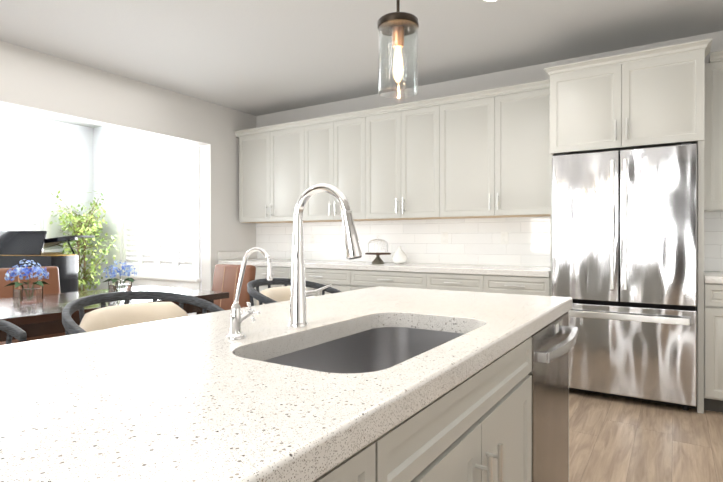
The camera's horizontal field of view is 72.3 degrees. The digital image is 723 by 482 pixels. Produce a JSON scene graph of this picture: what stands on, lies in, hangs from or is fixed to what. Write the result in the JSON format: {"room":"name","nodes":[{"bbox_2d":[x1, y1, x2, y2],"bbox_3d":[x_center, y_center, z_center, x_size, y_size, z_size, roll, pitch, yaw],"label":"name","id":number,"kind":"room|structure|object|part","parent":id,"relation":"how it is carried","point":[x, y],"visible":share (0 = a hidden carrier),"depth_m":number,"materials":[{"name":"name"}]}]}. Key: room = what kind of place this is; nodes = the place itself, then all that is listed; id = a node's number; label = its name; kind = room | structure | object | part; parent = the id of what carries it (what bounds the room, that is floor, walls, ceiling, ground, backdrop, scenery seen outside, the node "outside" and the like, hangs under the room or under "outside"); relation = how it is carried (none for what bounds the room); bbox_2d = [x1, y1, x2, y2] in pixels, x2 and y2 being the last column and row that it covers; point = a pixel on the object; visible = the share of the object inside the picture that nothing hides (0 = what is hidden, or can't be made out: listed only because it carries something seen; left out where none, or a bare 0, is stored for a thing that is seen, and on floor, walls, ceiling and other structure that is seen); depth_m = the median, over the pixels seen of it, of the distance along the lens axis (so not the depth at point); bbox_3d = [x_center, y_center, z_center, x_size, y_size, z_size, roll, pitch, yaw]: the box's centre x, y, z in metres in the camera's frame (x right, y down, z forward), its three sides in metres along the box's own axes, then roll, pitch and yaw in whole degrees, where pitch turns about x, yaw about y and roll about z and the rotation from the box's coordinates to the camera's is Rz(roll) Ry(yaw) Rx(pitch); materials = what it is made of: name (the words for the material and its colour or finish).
{"room":"dining room and kitchen","nodes":[
{"label":"dining room and kitchen","id":0,"kind":"room"},
{"bbox_2d":[0,110,92,290],"bbox_3d":[-4.730,-0.226,5.692,0.150,2.740,3.230,0,0,32],"label":"wall","id":1,"kind":"structure","parent":0,"point":[67,148],"depth_m":6.64,"materials":[{"name":"white paint"}]},
{"bbox_2d":[0,150,50,251],"bbox_3d":[-4.680,-0.271,5.713,0.210,1.670,2.040,0,0,32],"label":"sunroom window","id":2,"kind":"structure","parent":1,"relation":"in","point":[39,166],"depth_m":6.30,"materials":[{"name":"white"}]},
{"bbox_2d":[0,41,255,290],"bbox_3d":[-3.636,-0.219,2.861,0.150,2.740,8.320,0,0,32],"label":"wall","id":3,"kind":"structure","parent":0,"point":[36,82],"depth_m":5.09,"materials":[{"name":"white paint"}]},
{"bbox_2d":[218,251,257,258],"bbox_3d":[-1.506,0.176,6.059,0.018,0.100,0.631,0,0,32],"label":"backsplash","id":4,"kind":"structure","parent":3,"relation":"attached to","point":[232,254],"depth_m":6.01,"materials":[{"name":"white tile"}]},
{"bbox_2d":[93,126,201,315],"bbox_3d":[-2.858,-0.228,6.506,2.440,2.740,0.150,0,0,32],"label":"wall","id":5,"kind":"structure","parent":0,"point":[111,145],"depth_m":6.77,"materials":[{"name":"white paint"}]},
{"bbox_2d":[115,146,200,288],"bbox_3d":[-2.570,-0.273,6.287,1.700,1.670,0.210,0,0,32],"label":"sunroom window","id":6,"kind":"structure","parent":5,"relation":"in","point":[175,161],"depth_m":6.23,"materials":[{"name":"white"}]},
{"bbox_2d":[0,0,722,127],"bbox_3d":[-1.690,-1.635,1.622,9.640,0.100,8.620,0,0,32],"label":"ceiling","id":7,"kind":"structure","parent":0,"point":[257,57],"depth_m":3.89,"materials":[{"name":"grey paint"}]},
{"bbox_2d":[377,0,418,97],"bbox_3d":[0.119,-1.034,1.616,0.135,1.102,0.135,0,0,32],"label":"pendant light","id":8,"kind":"object","parent":7,"relation":"hanging from","point":[397,25],"visible":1,"depth_m":1.60,"materials":[{"name":"clear glass"}]},
{"bbox_2d":[256,31,722,271],"bbox_3d":[1.609,-0.223,4.549,7.200,2.740,0.150,0,0,32],"label":"wall","id":9,"kind":"structure","parent":0,"point":[533,73],"depth_m":4.91,"materials":[{"name":"white paint"}]},
{"bbox_2d":[238,119,305,222],"bbox_3d":[-0.966,-0.778,5.883,1.010,1.102,0.348,0,0,32],"label":"upper cabinet","id":10,"kind":"object","parent":9,"relation":"attached to","point":[272,159],"depth_m":5.72,"materials":[{"name":"grey paint"}]},
{"bbox_2d":[306,111,377,222],"bbox_3d":[-0.202,-0.776,5.399,0.800,1.102,0.348,0,0,32],"label":"upper cabinet","id":11,"kind":"object","parent":9,"relation":"attached to","point":[335,144],"depth_m":5.23,"materials":[{"name":"grey paint"}]},
{"bbox_2d":[366,97,441,222],"bbox_3d":[0.478,-0.775,4.967,0.810,1.102,0.348,0,0,32],"label":"upper cabinet","id":12,"kind":"object","parent":9,"relation":"attached to","point":[404,140],"depth_m":4.80,"materials":[{"name":"grey paint"}]},
{"bbox_2d":[442,79,549,218],"bbox_3d":[1.258,-0.774,4.473,1.037,1.102,0.348,0,0,32],"label":"upper cabinet","id":13,"kind":"object","parent":9,"relation":"attached to","point":[469,173],"depth_m":4.32,"materials":[{"name":"grey paint"}]},
{"bbox_3d":[0.088,-1.296,5.161,3.669,0.062,0.340,0,0,32],"label":"crown","id":14,"kind":"part","parent":13,"relation":"part of","materials":[{"name":"grey paint"}]},
{"bbox_2d":[704,212,722,271],"bbox_3d":[3.549,0.007,3.226,2.204,0.452,0.008,0,0,32],"label":"backsplash","id":15,"kind":"structure","parent":9,"relation":"attached to","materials":[{"name":"tile"}]},
{"bbox_2d":[569,389,722,481],"bbox_3d":[-1.690,1.204,1.630,9.640,0.100,8.620,0,0,32],"label":"floor","id":16,"kind":"structure","parent":0,"point":[616,439],"depth_m":2.84,"materials":[{"name":"brown wood"}]},
{"bbox_2d":[0,319,26,344],"bbox_3d":[-1.273,0.679,1.402,0.537,0.954,0.573,0,0,7],"label":"stool","id":17,"kind":"object","parent":16,"relation":"on","point":[11,330],"visible":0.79,"depth_m":1.65,"materials":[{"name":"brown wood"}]},
{"bbox_2d":[0,231,94,292],"bbox_3d":[-3.621,0.520,5.420,1.484,1.250,1.470,0,0,12],"label":"grand piano","id":18,"kind":"object","parent":16,"relation":"on","point":[16,247],"visible":0.5,"depth_m":5.07,"materials":[{"name":"black wood"}]},
{"bbox_2d":[50,188,119,291],"bbox_3d":[-3.579,0.217,6.386,1.006,1.848,0.757,0,0,32],"label":"ficus tree","id":19,"kind":"object","parent":16,"relation":"on","point":[79,227],"visible":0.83,"depth_m":6.49,"materials":[{"name":"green plant"}]},
{"bbox_2d":[62,291,223,334],"bbox_3d":[-0.762,0.678,1.799,0.537,0.954,0.573,0,0,35],"label":"stool","id":20,"kind":"object","parent":16,"relation":"on","point":[115,316],"visible":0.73,"depth_m":1.91,"materials":[{"name":"beige fabric"}]},
{"bbox_2d":[218,263,253,299],"bbox_3d":[-1.277,0.710,5.918,0.558,0.867,0.628,0,0,32],"label":"base cabinet","id":21,"kind":"object","parent":16,"relation":"on","point":[218,263],"depth_m":5.61,"materials":[{"name":"grey paint"}]},
{"bbox_2d":[254,263,285,305],"bbox_3d":[-0.828,0.711,5.634,0.505,0.867,0.628,0,0,32],"label":"base cabinet","id":22,"kind":"object","parent":16,"relation":"on","point":[261,272],"depth_m":5.40,"materials":[{"name":"grey paint"}]},
{"bbox_2d":[247,278,340,305],"bbox_3d":[-0.297,0.676,2.496,0.537,0.954,0.573,0,0,28],"label":"stool","id":23,"kind":"object","parent":16,"relation":"on","point":[273,295],"visible":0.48,"depth_m":2.58,"materials":[{"name":"beige fabric"}]},
{"bbox_2d":[286,267,349,295],"bbox_3d":[-0.277,0.712,5.284,0.800,0.867,0.628,0,0,32],"label":"base cabinet","id":24,"kind":"object","parent":16,"relation":"on","point":[339,277],"depth_m":4.95,"materials":[{"name":"grey paint"}]},
{"bbox_2d":[350,267,425,290],"bbox_3d":[0.401,0.713,4.854,0.805,0.867,0.628,0,0,32],"label":"base cabinet","id":25,"kind":"object","parent":16,"relation":"on","point":[360,277],"depth_m":4.59,"materials":[{"name":"grey paint"}]},
{"bbox_2d":[218,259,549,274],"bbox_3d":[0.052,0.254,5.071,3.708,0.050,0.634,0,0,32],"label":"countertop","id":26,"kind":"structure","parent":25,"relation":"on","point":[482,268],"depth_m":4.64,"materials":[{"name":"white stone"}]},
{"bbox_2d":[365,235,390,263],"bbox_3d":[0.167,0.085,5.020,0.264,0.287,0.264,0,0,32],"label":"cake stand","id":27,"kind":"object","parent":26,"relation":"on","point":[377,260],"visible":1,"depth_m":4.98,"materials":[{"name":"ceramic"}]},
{"bbox_2d":[392,246,406,263],"bbox_3d":[0.379,0.139,4.945,0.152,0.178,0.152,0,0,32],"label":"vase","id":28,"kind":"object","parent":26,"relation":"on","point":[399,256],"visible":1,"depth_m":4.89,"materials":[{"name":"white ceramic"}]},
{"bbox_2d":[304,306,572,481],"bbox_3d":[-0.193,0.723,0.972,0.696,0.866,2.965,0,0,32],"label":"kitchen island","id":29,"kind":"object","parent":16,"relation":"on","point":[477,429],"depth_m":1.05,"materials":[{"name":"paint"}]},
{"bbox_2d":[0,286,571,481],"bbox_3d":[-0.321,0.264,1.055,0.945,0.050,3.020,0,0,32],"label":"island countertop","id":30,"kind":"structure","parent":29,"relation":"on","point":[175,399],"depth_m":0.80,"materials":[{"name":"white stone"}]},
{"bbox_2d":[226,247,272,338],"bbox_3d":[-0.260,0.126,1.213,0.148,0.224,0.088,0,0,32],"label":"filter faucet","id":31,"kind":"object","parent":30,"relation":"on","point":[237,318],"visible":1,"depth_m":1.21,"materials":[{"name":"silver metal"}]},
{"bbox_2d":[288,183,362,327],"bbox_3d":[-0.067,0.041,1.388,0.236,0.394,0.178,0,0,32],"label":"faucet","id":32,"kind":"object","parent":30,"relation":"on","point":[300,293],"visible":1,"depth_m":1.36,"materials":[{"name":"silver metal"}]},
{"bbox_2d":[252,322,467,377],"bbox_3d":[0.041,0.387,1.276,0.440,0.220,0.800,0,0,32],"label":"sink","id":33,"kind":"object","parent":30,"relation":"in","point":[362,351],"depth_m":1.57,"materials":[{"name":"grey metal"}]},
{"bbox_2d":[426,271,485,291],"bbox_3d":[0.960,0.714,4.499,0.520,0.867,0.628,0,0,32],"label":"base cabinet","id":34,"kind":"object","parent":16,"relation":"on","point":[470,281],"depth_m":4.22,"materials":[{"name":"grey paint"}]},
{"bbox_2d":[486,275,549,295],"bbox_3d":[1.400,0.714,4.220,0.522,0.867,0.628,0,0,32],"label":"base cabinet","id":35,"kind":"object","parent":16,"relation":"on","point":[539,285],"depth_m":3.94,"materials":[{"name":"grey paint"}]},
{"bbox_2d":[528,312,578,481],"bbox_3d":[0.457,0.722,1.929,0.683,0.862,0.598,0,0,32],"label":"dishwasher","id":36,"kind":"object","parent":16,"relation":"on","point":[554,342],"visible":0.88,"depth_m":1.72,"materials":[{"name":"silver metal"}]},
{"bbox_2d":[552,143,696,409],"bbox_3d":[1.984,0.249,3.755,0.910,1.800,0.728,0,0,32],"label":"refrigerator","id":37,"kind":"object","parent":16,"relation":"on","point":[624,250],"visible":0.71,"depth_m":3.45,"materials":[{"name":"grey metal"}]},
{"bbox_2d":[543,38,722,413],"bbox_3d":[2.936,-0.086,3.213,3.225,2.472,0.684,0,0,32],"label":"surround","id":38,"kind":"object","parent":16,"relation":"on","point":[670,95],"visible":0.96,"depth_m":3.48,"materials":[{"name":"grey paint"}]},
{"bbox_3d":[2.020,-1.292,3.790,1.056,0.062,0.683,0,0,32],"label":"crown","id":39,"kind":"part","parent":38,"relation":"part of","materials":[{"name":"grey paint"}]},
{"bbox_3d":[2.922,-1.291,3.364,0.916,0.062,0.340,0,0,32],"label":"crown","id":40,"kind":"part","parent":38,"relation":"part of","materials":[{"name":"grey paint"}]},
{"bbox_3d":[-1.965,1.144,3.184,2.170,0.012,3.150,0,0,32],"label":"dining rug","id":41,"kind":"object","parent":16,"relation":"on","visible":0},
{"bbox_2d":[0,266,65,345],"bbox_3d":[-2.515,0.675,3.881,0.548,0.924,0.470,0,0,32],"label":"dining chair","id":42,"kind":"object","parent":41,"relation":"on","point":[53,281],"visible":0.08,"depth_m":3.92,"materials":[{"name":"brown leather"}]},
{"bbox_2d":[0,286,228,341],"bbox_3d":[-1.970,0.762,3.109,1.000,0.752,2.080,0,0,32],"label":"dining table","id":43,"kind":"object","parent":41,"relation":"on","point":[36,319],"visible":0.25,"depth_m":2.92,"materials":[{"name":"brown wood"}]},
{"bbox_2d":[4,259,49,303],"bbox_3d":[-2.100,0.250,3.120,0.255,0.270,0.256,0,0,32],"label":"vase","id":44,"kind":"object","parent":43,"relation":"on","point":[25,292],"visible":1,"depth_m":3.08,"materials":[{"name":"clear glass"}]},
{"bbox_2d":[102,260,136,292],"bbox_3d":[-1.712,0.259,3.515,0.226,0.249,0.238,0,0,32],"label":"vase","id":45,"kind":"object","parent":43,"relation":"on","point":[116,285],"visible":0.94,"depth_m":3.48,"materials":[{"name":"clear glass"}]},
{"bbox_2d":[212,264,255,309],"bbox_3d":[-1.262,0.674,4.263,0.470,0.924,0.548,0,0,32],"label":"dining chair","id":46,"kind":"object","parent":41,"relation":"on","point":[226,278],"visible":0.21,"depth_m":4.38,"materials":[{"name":"brown leather"}]}
]}

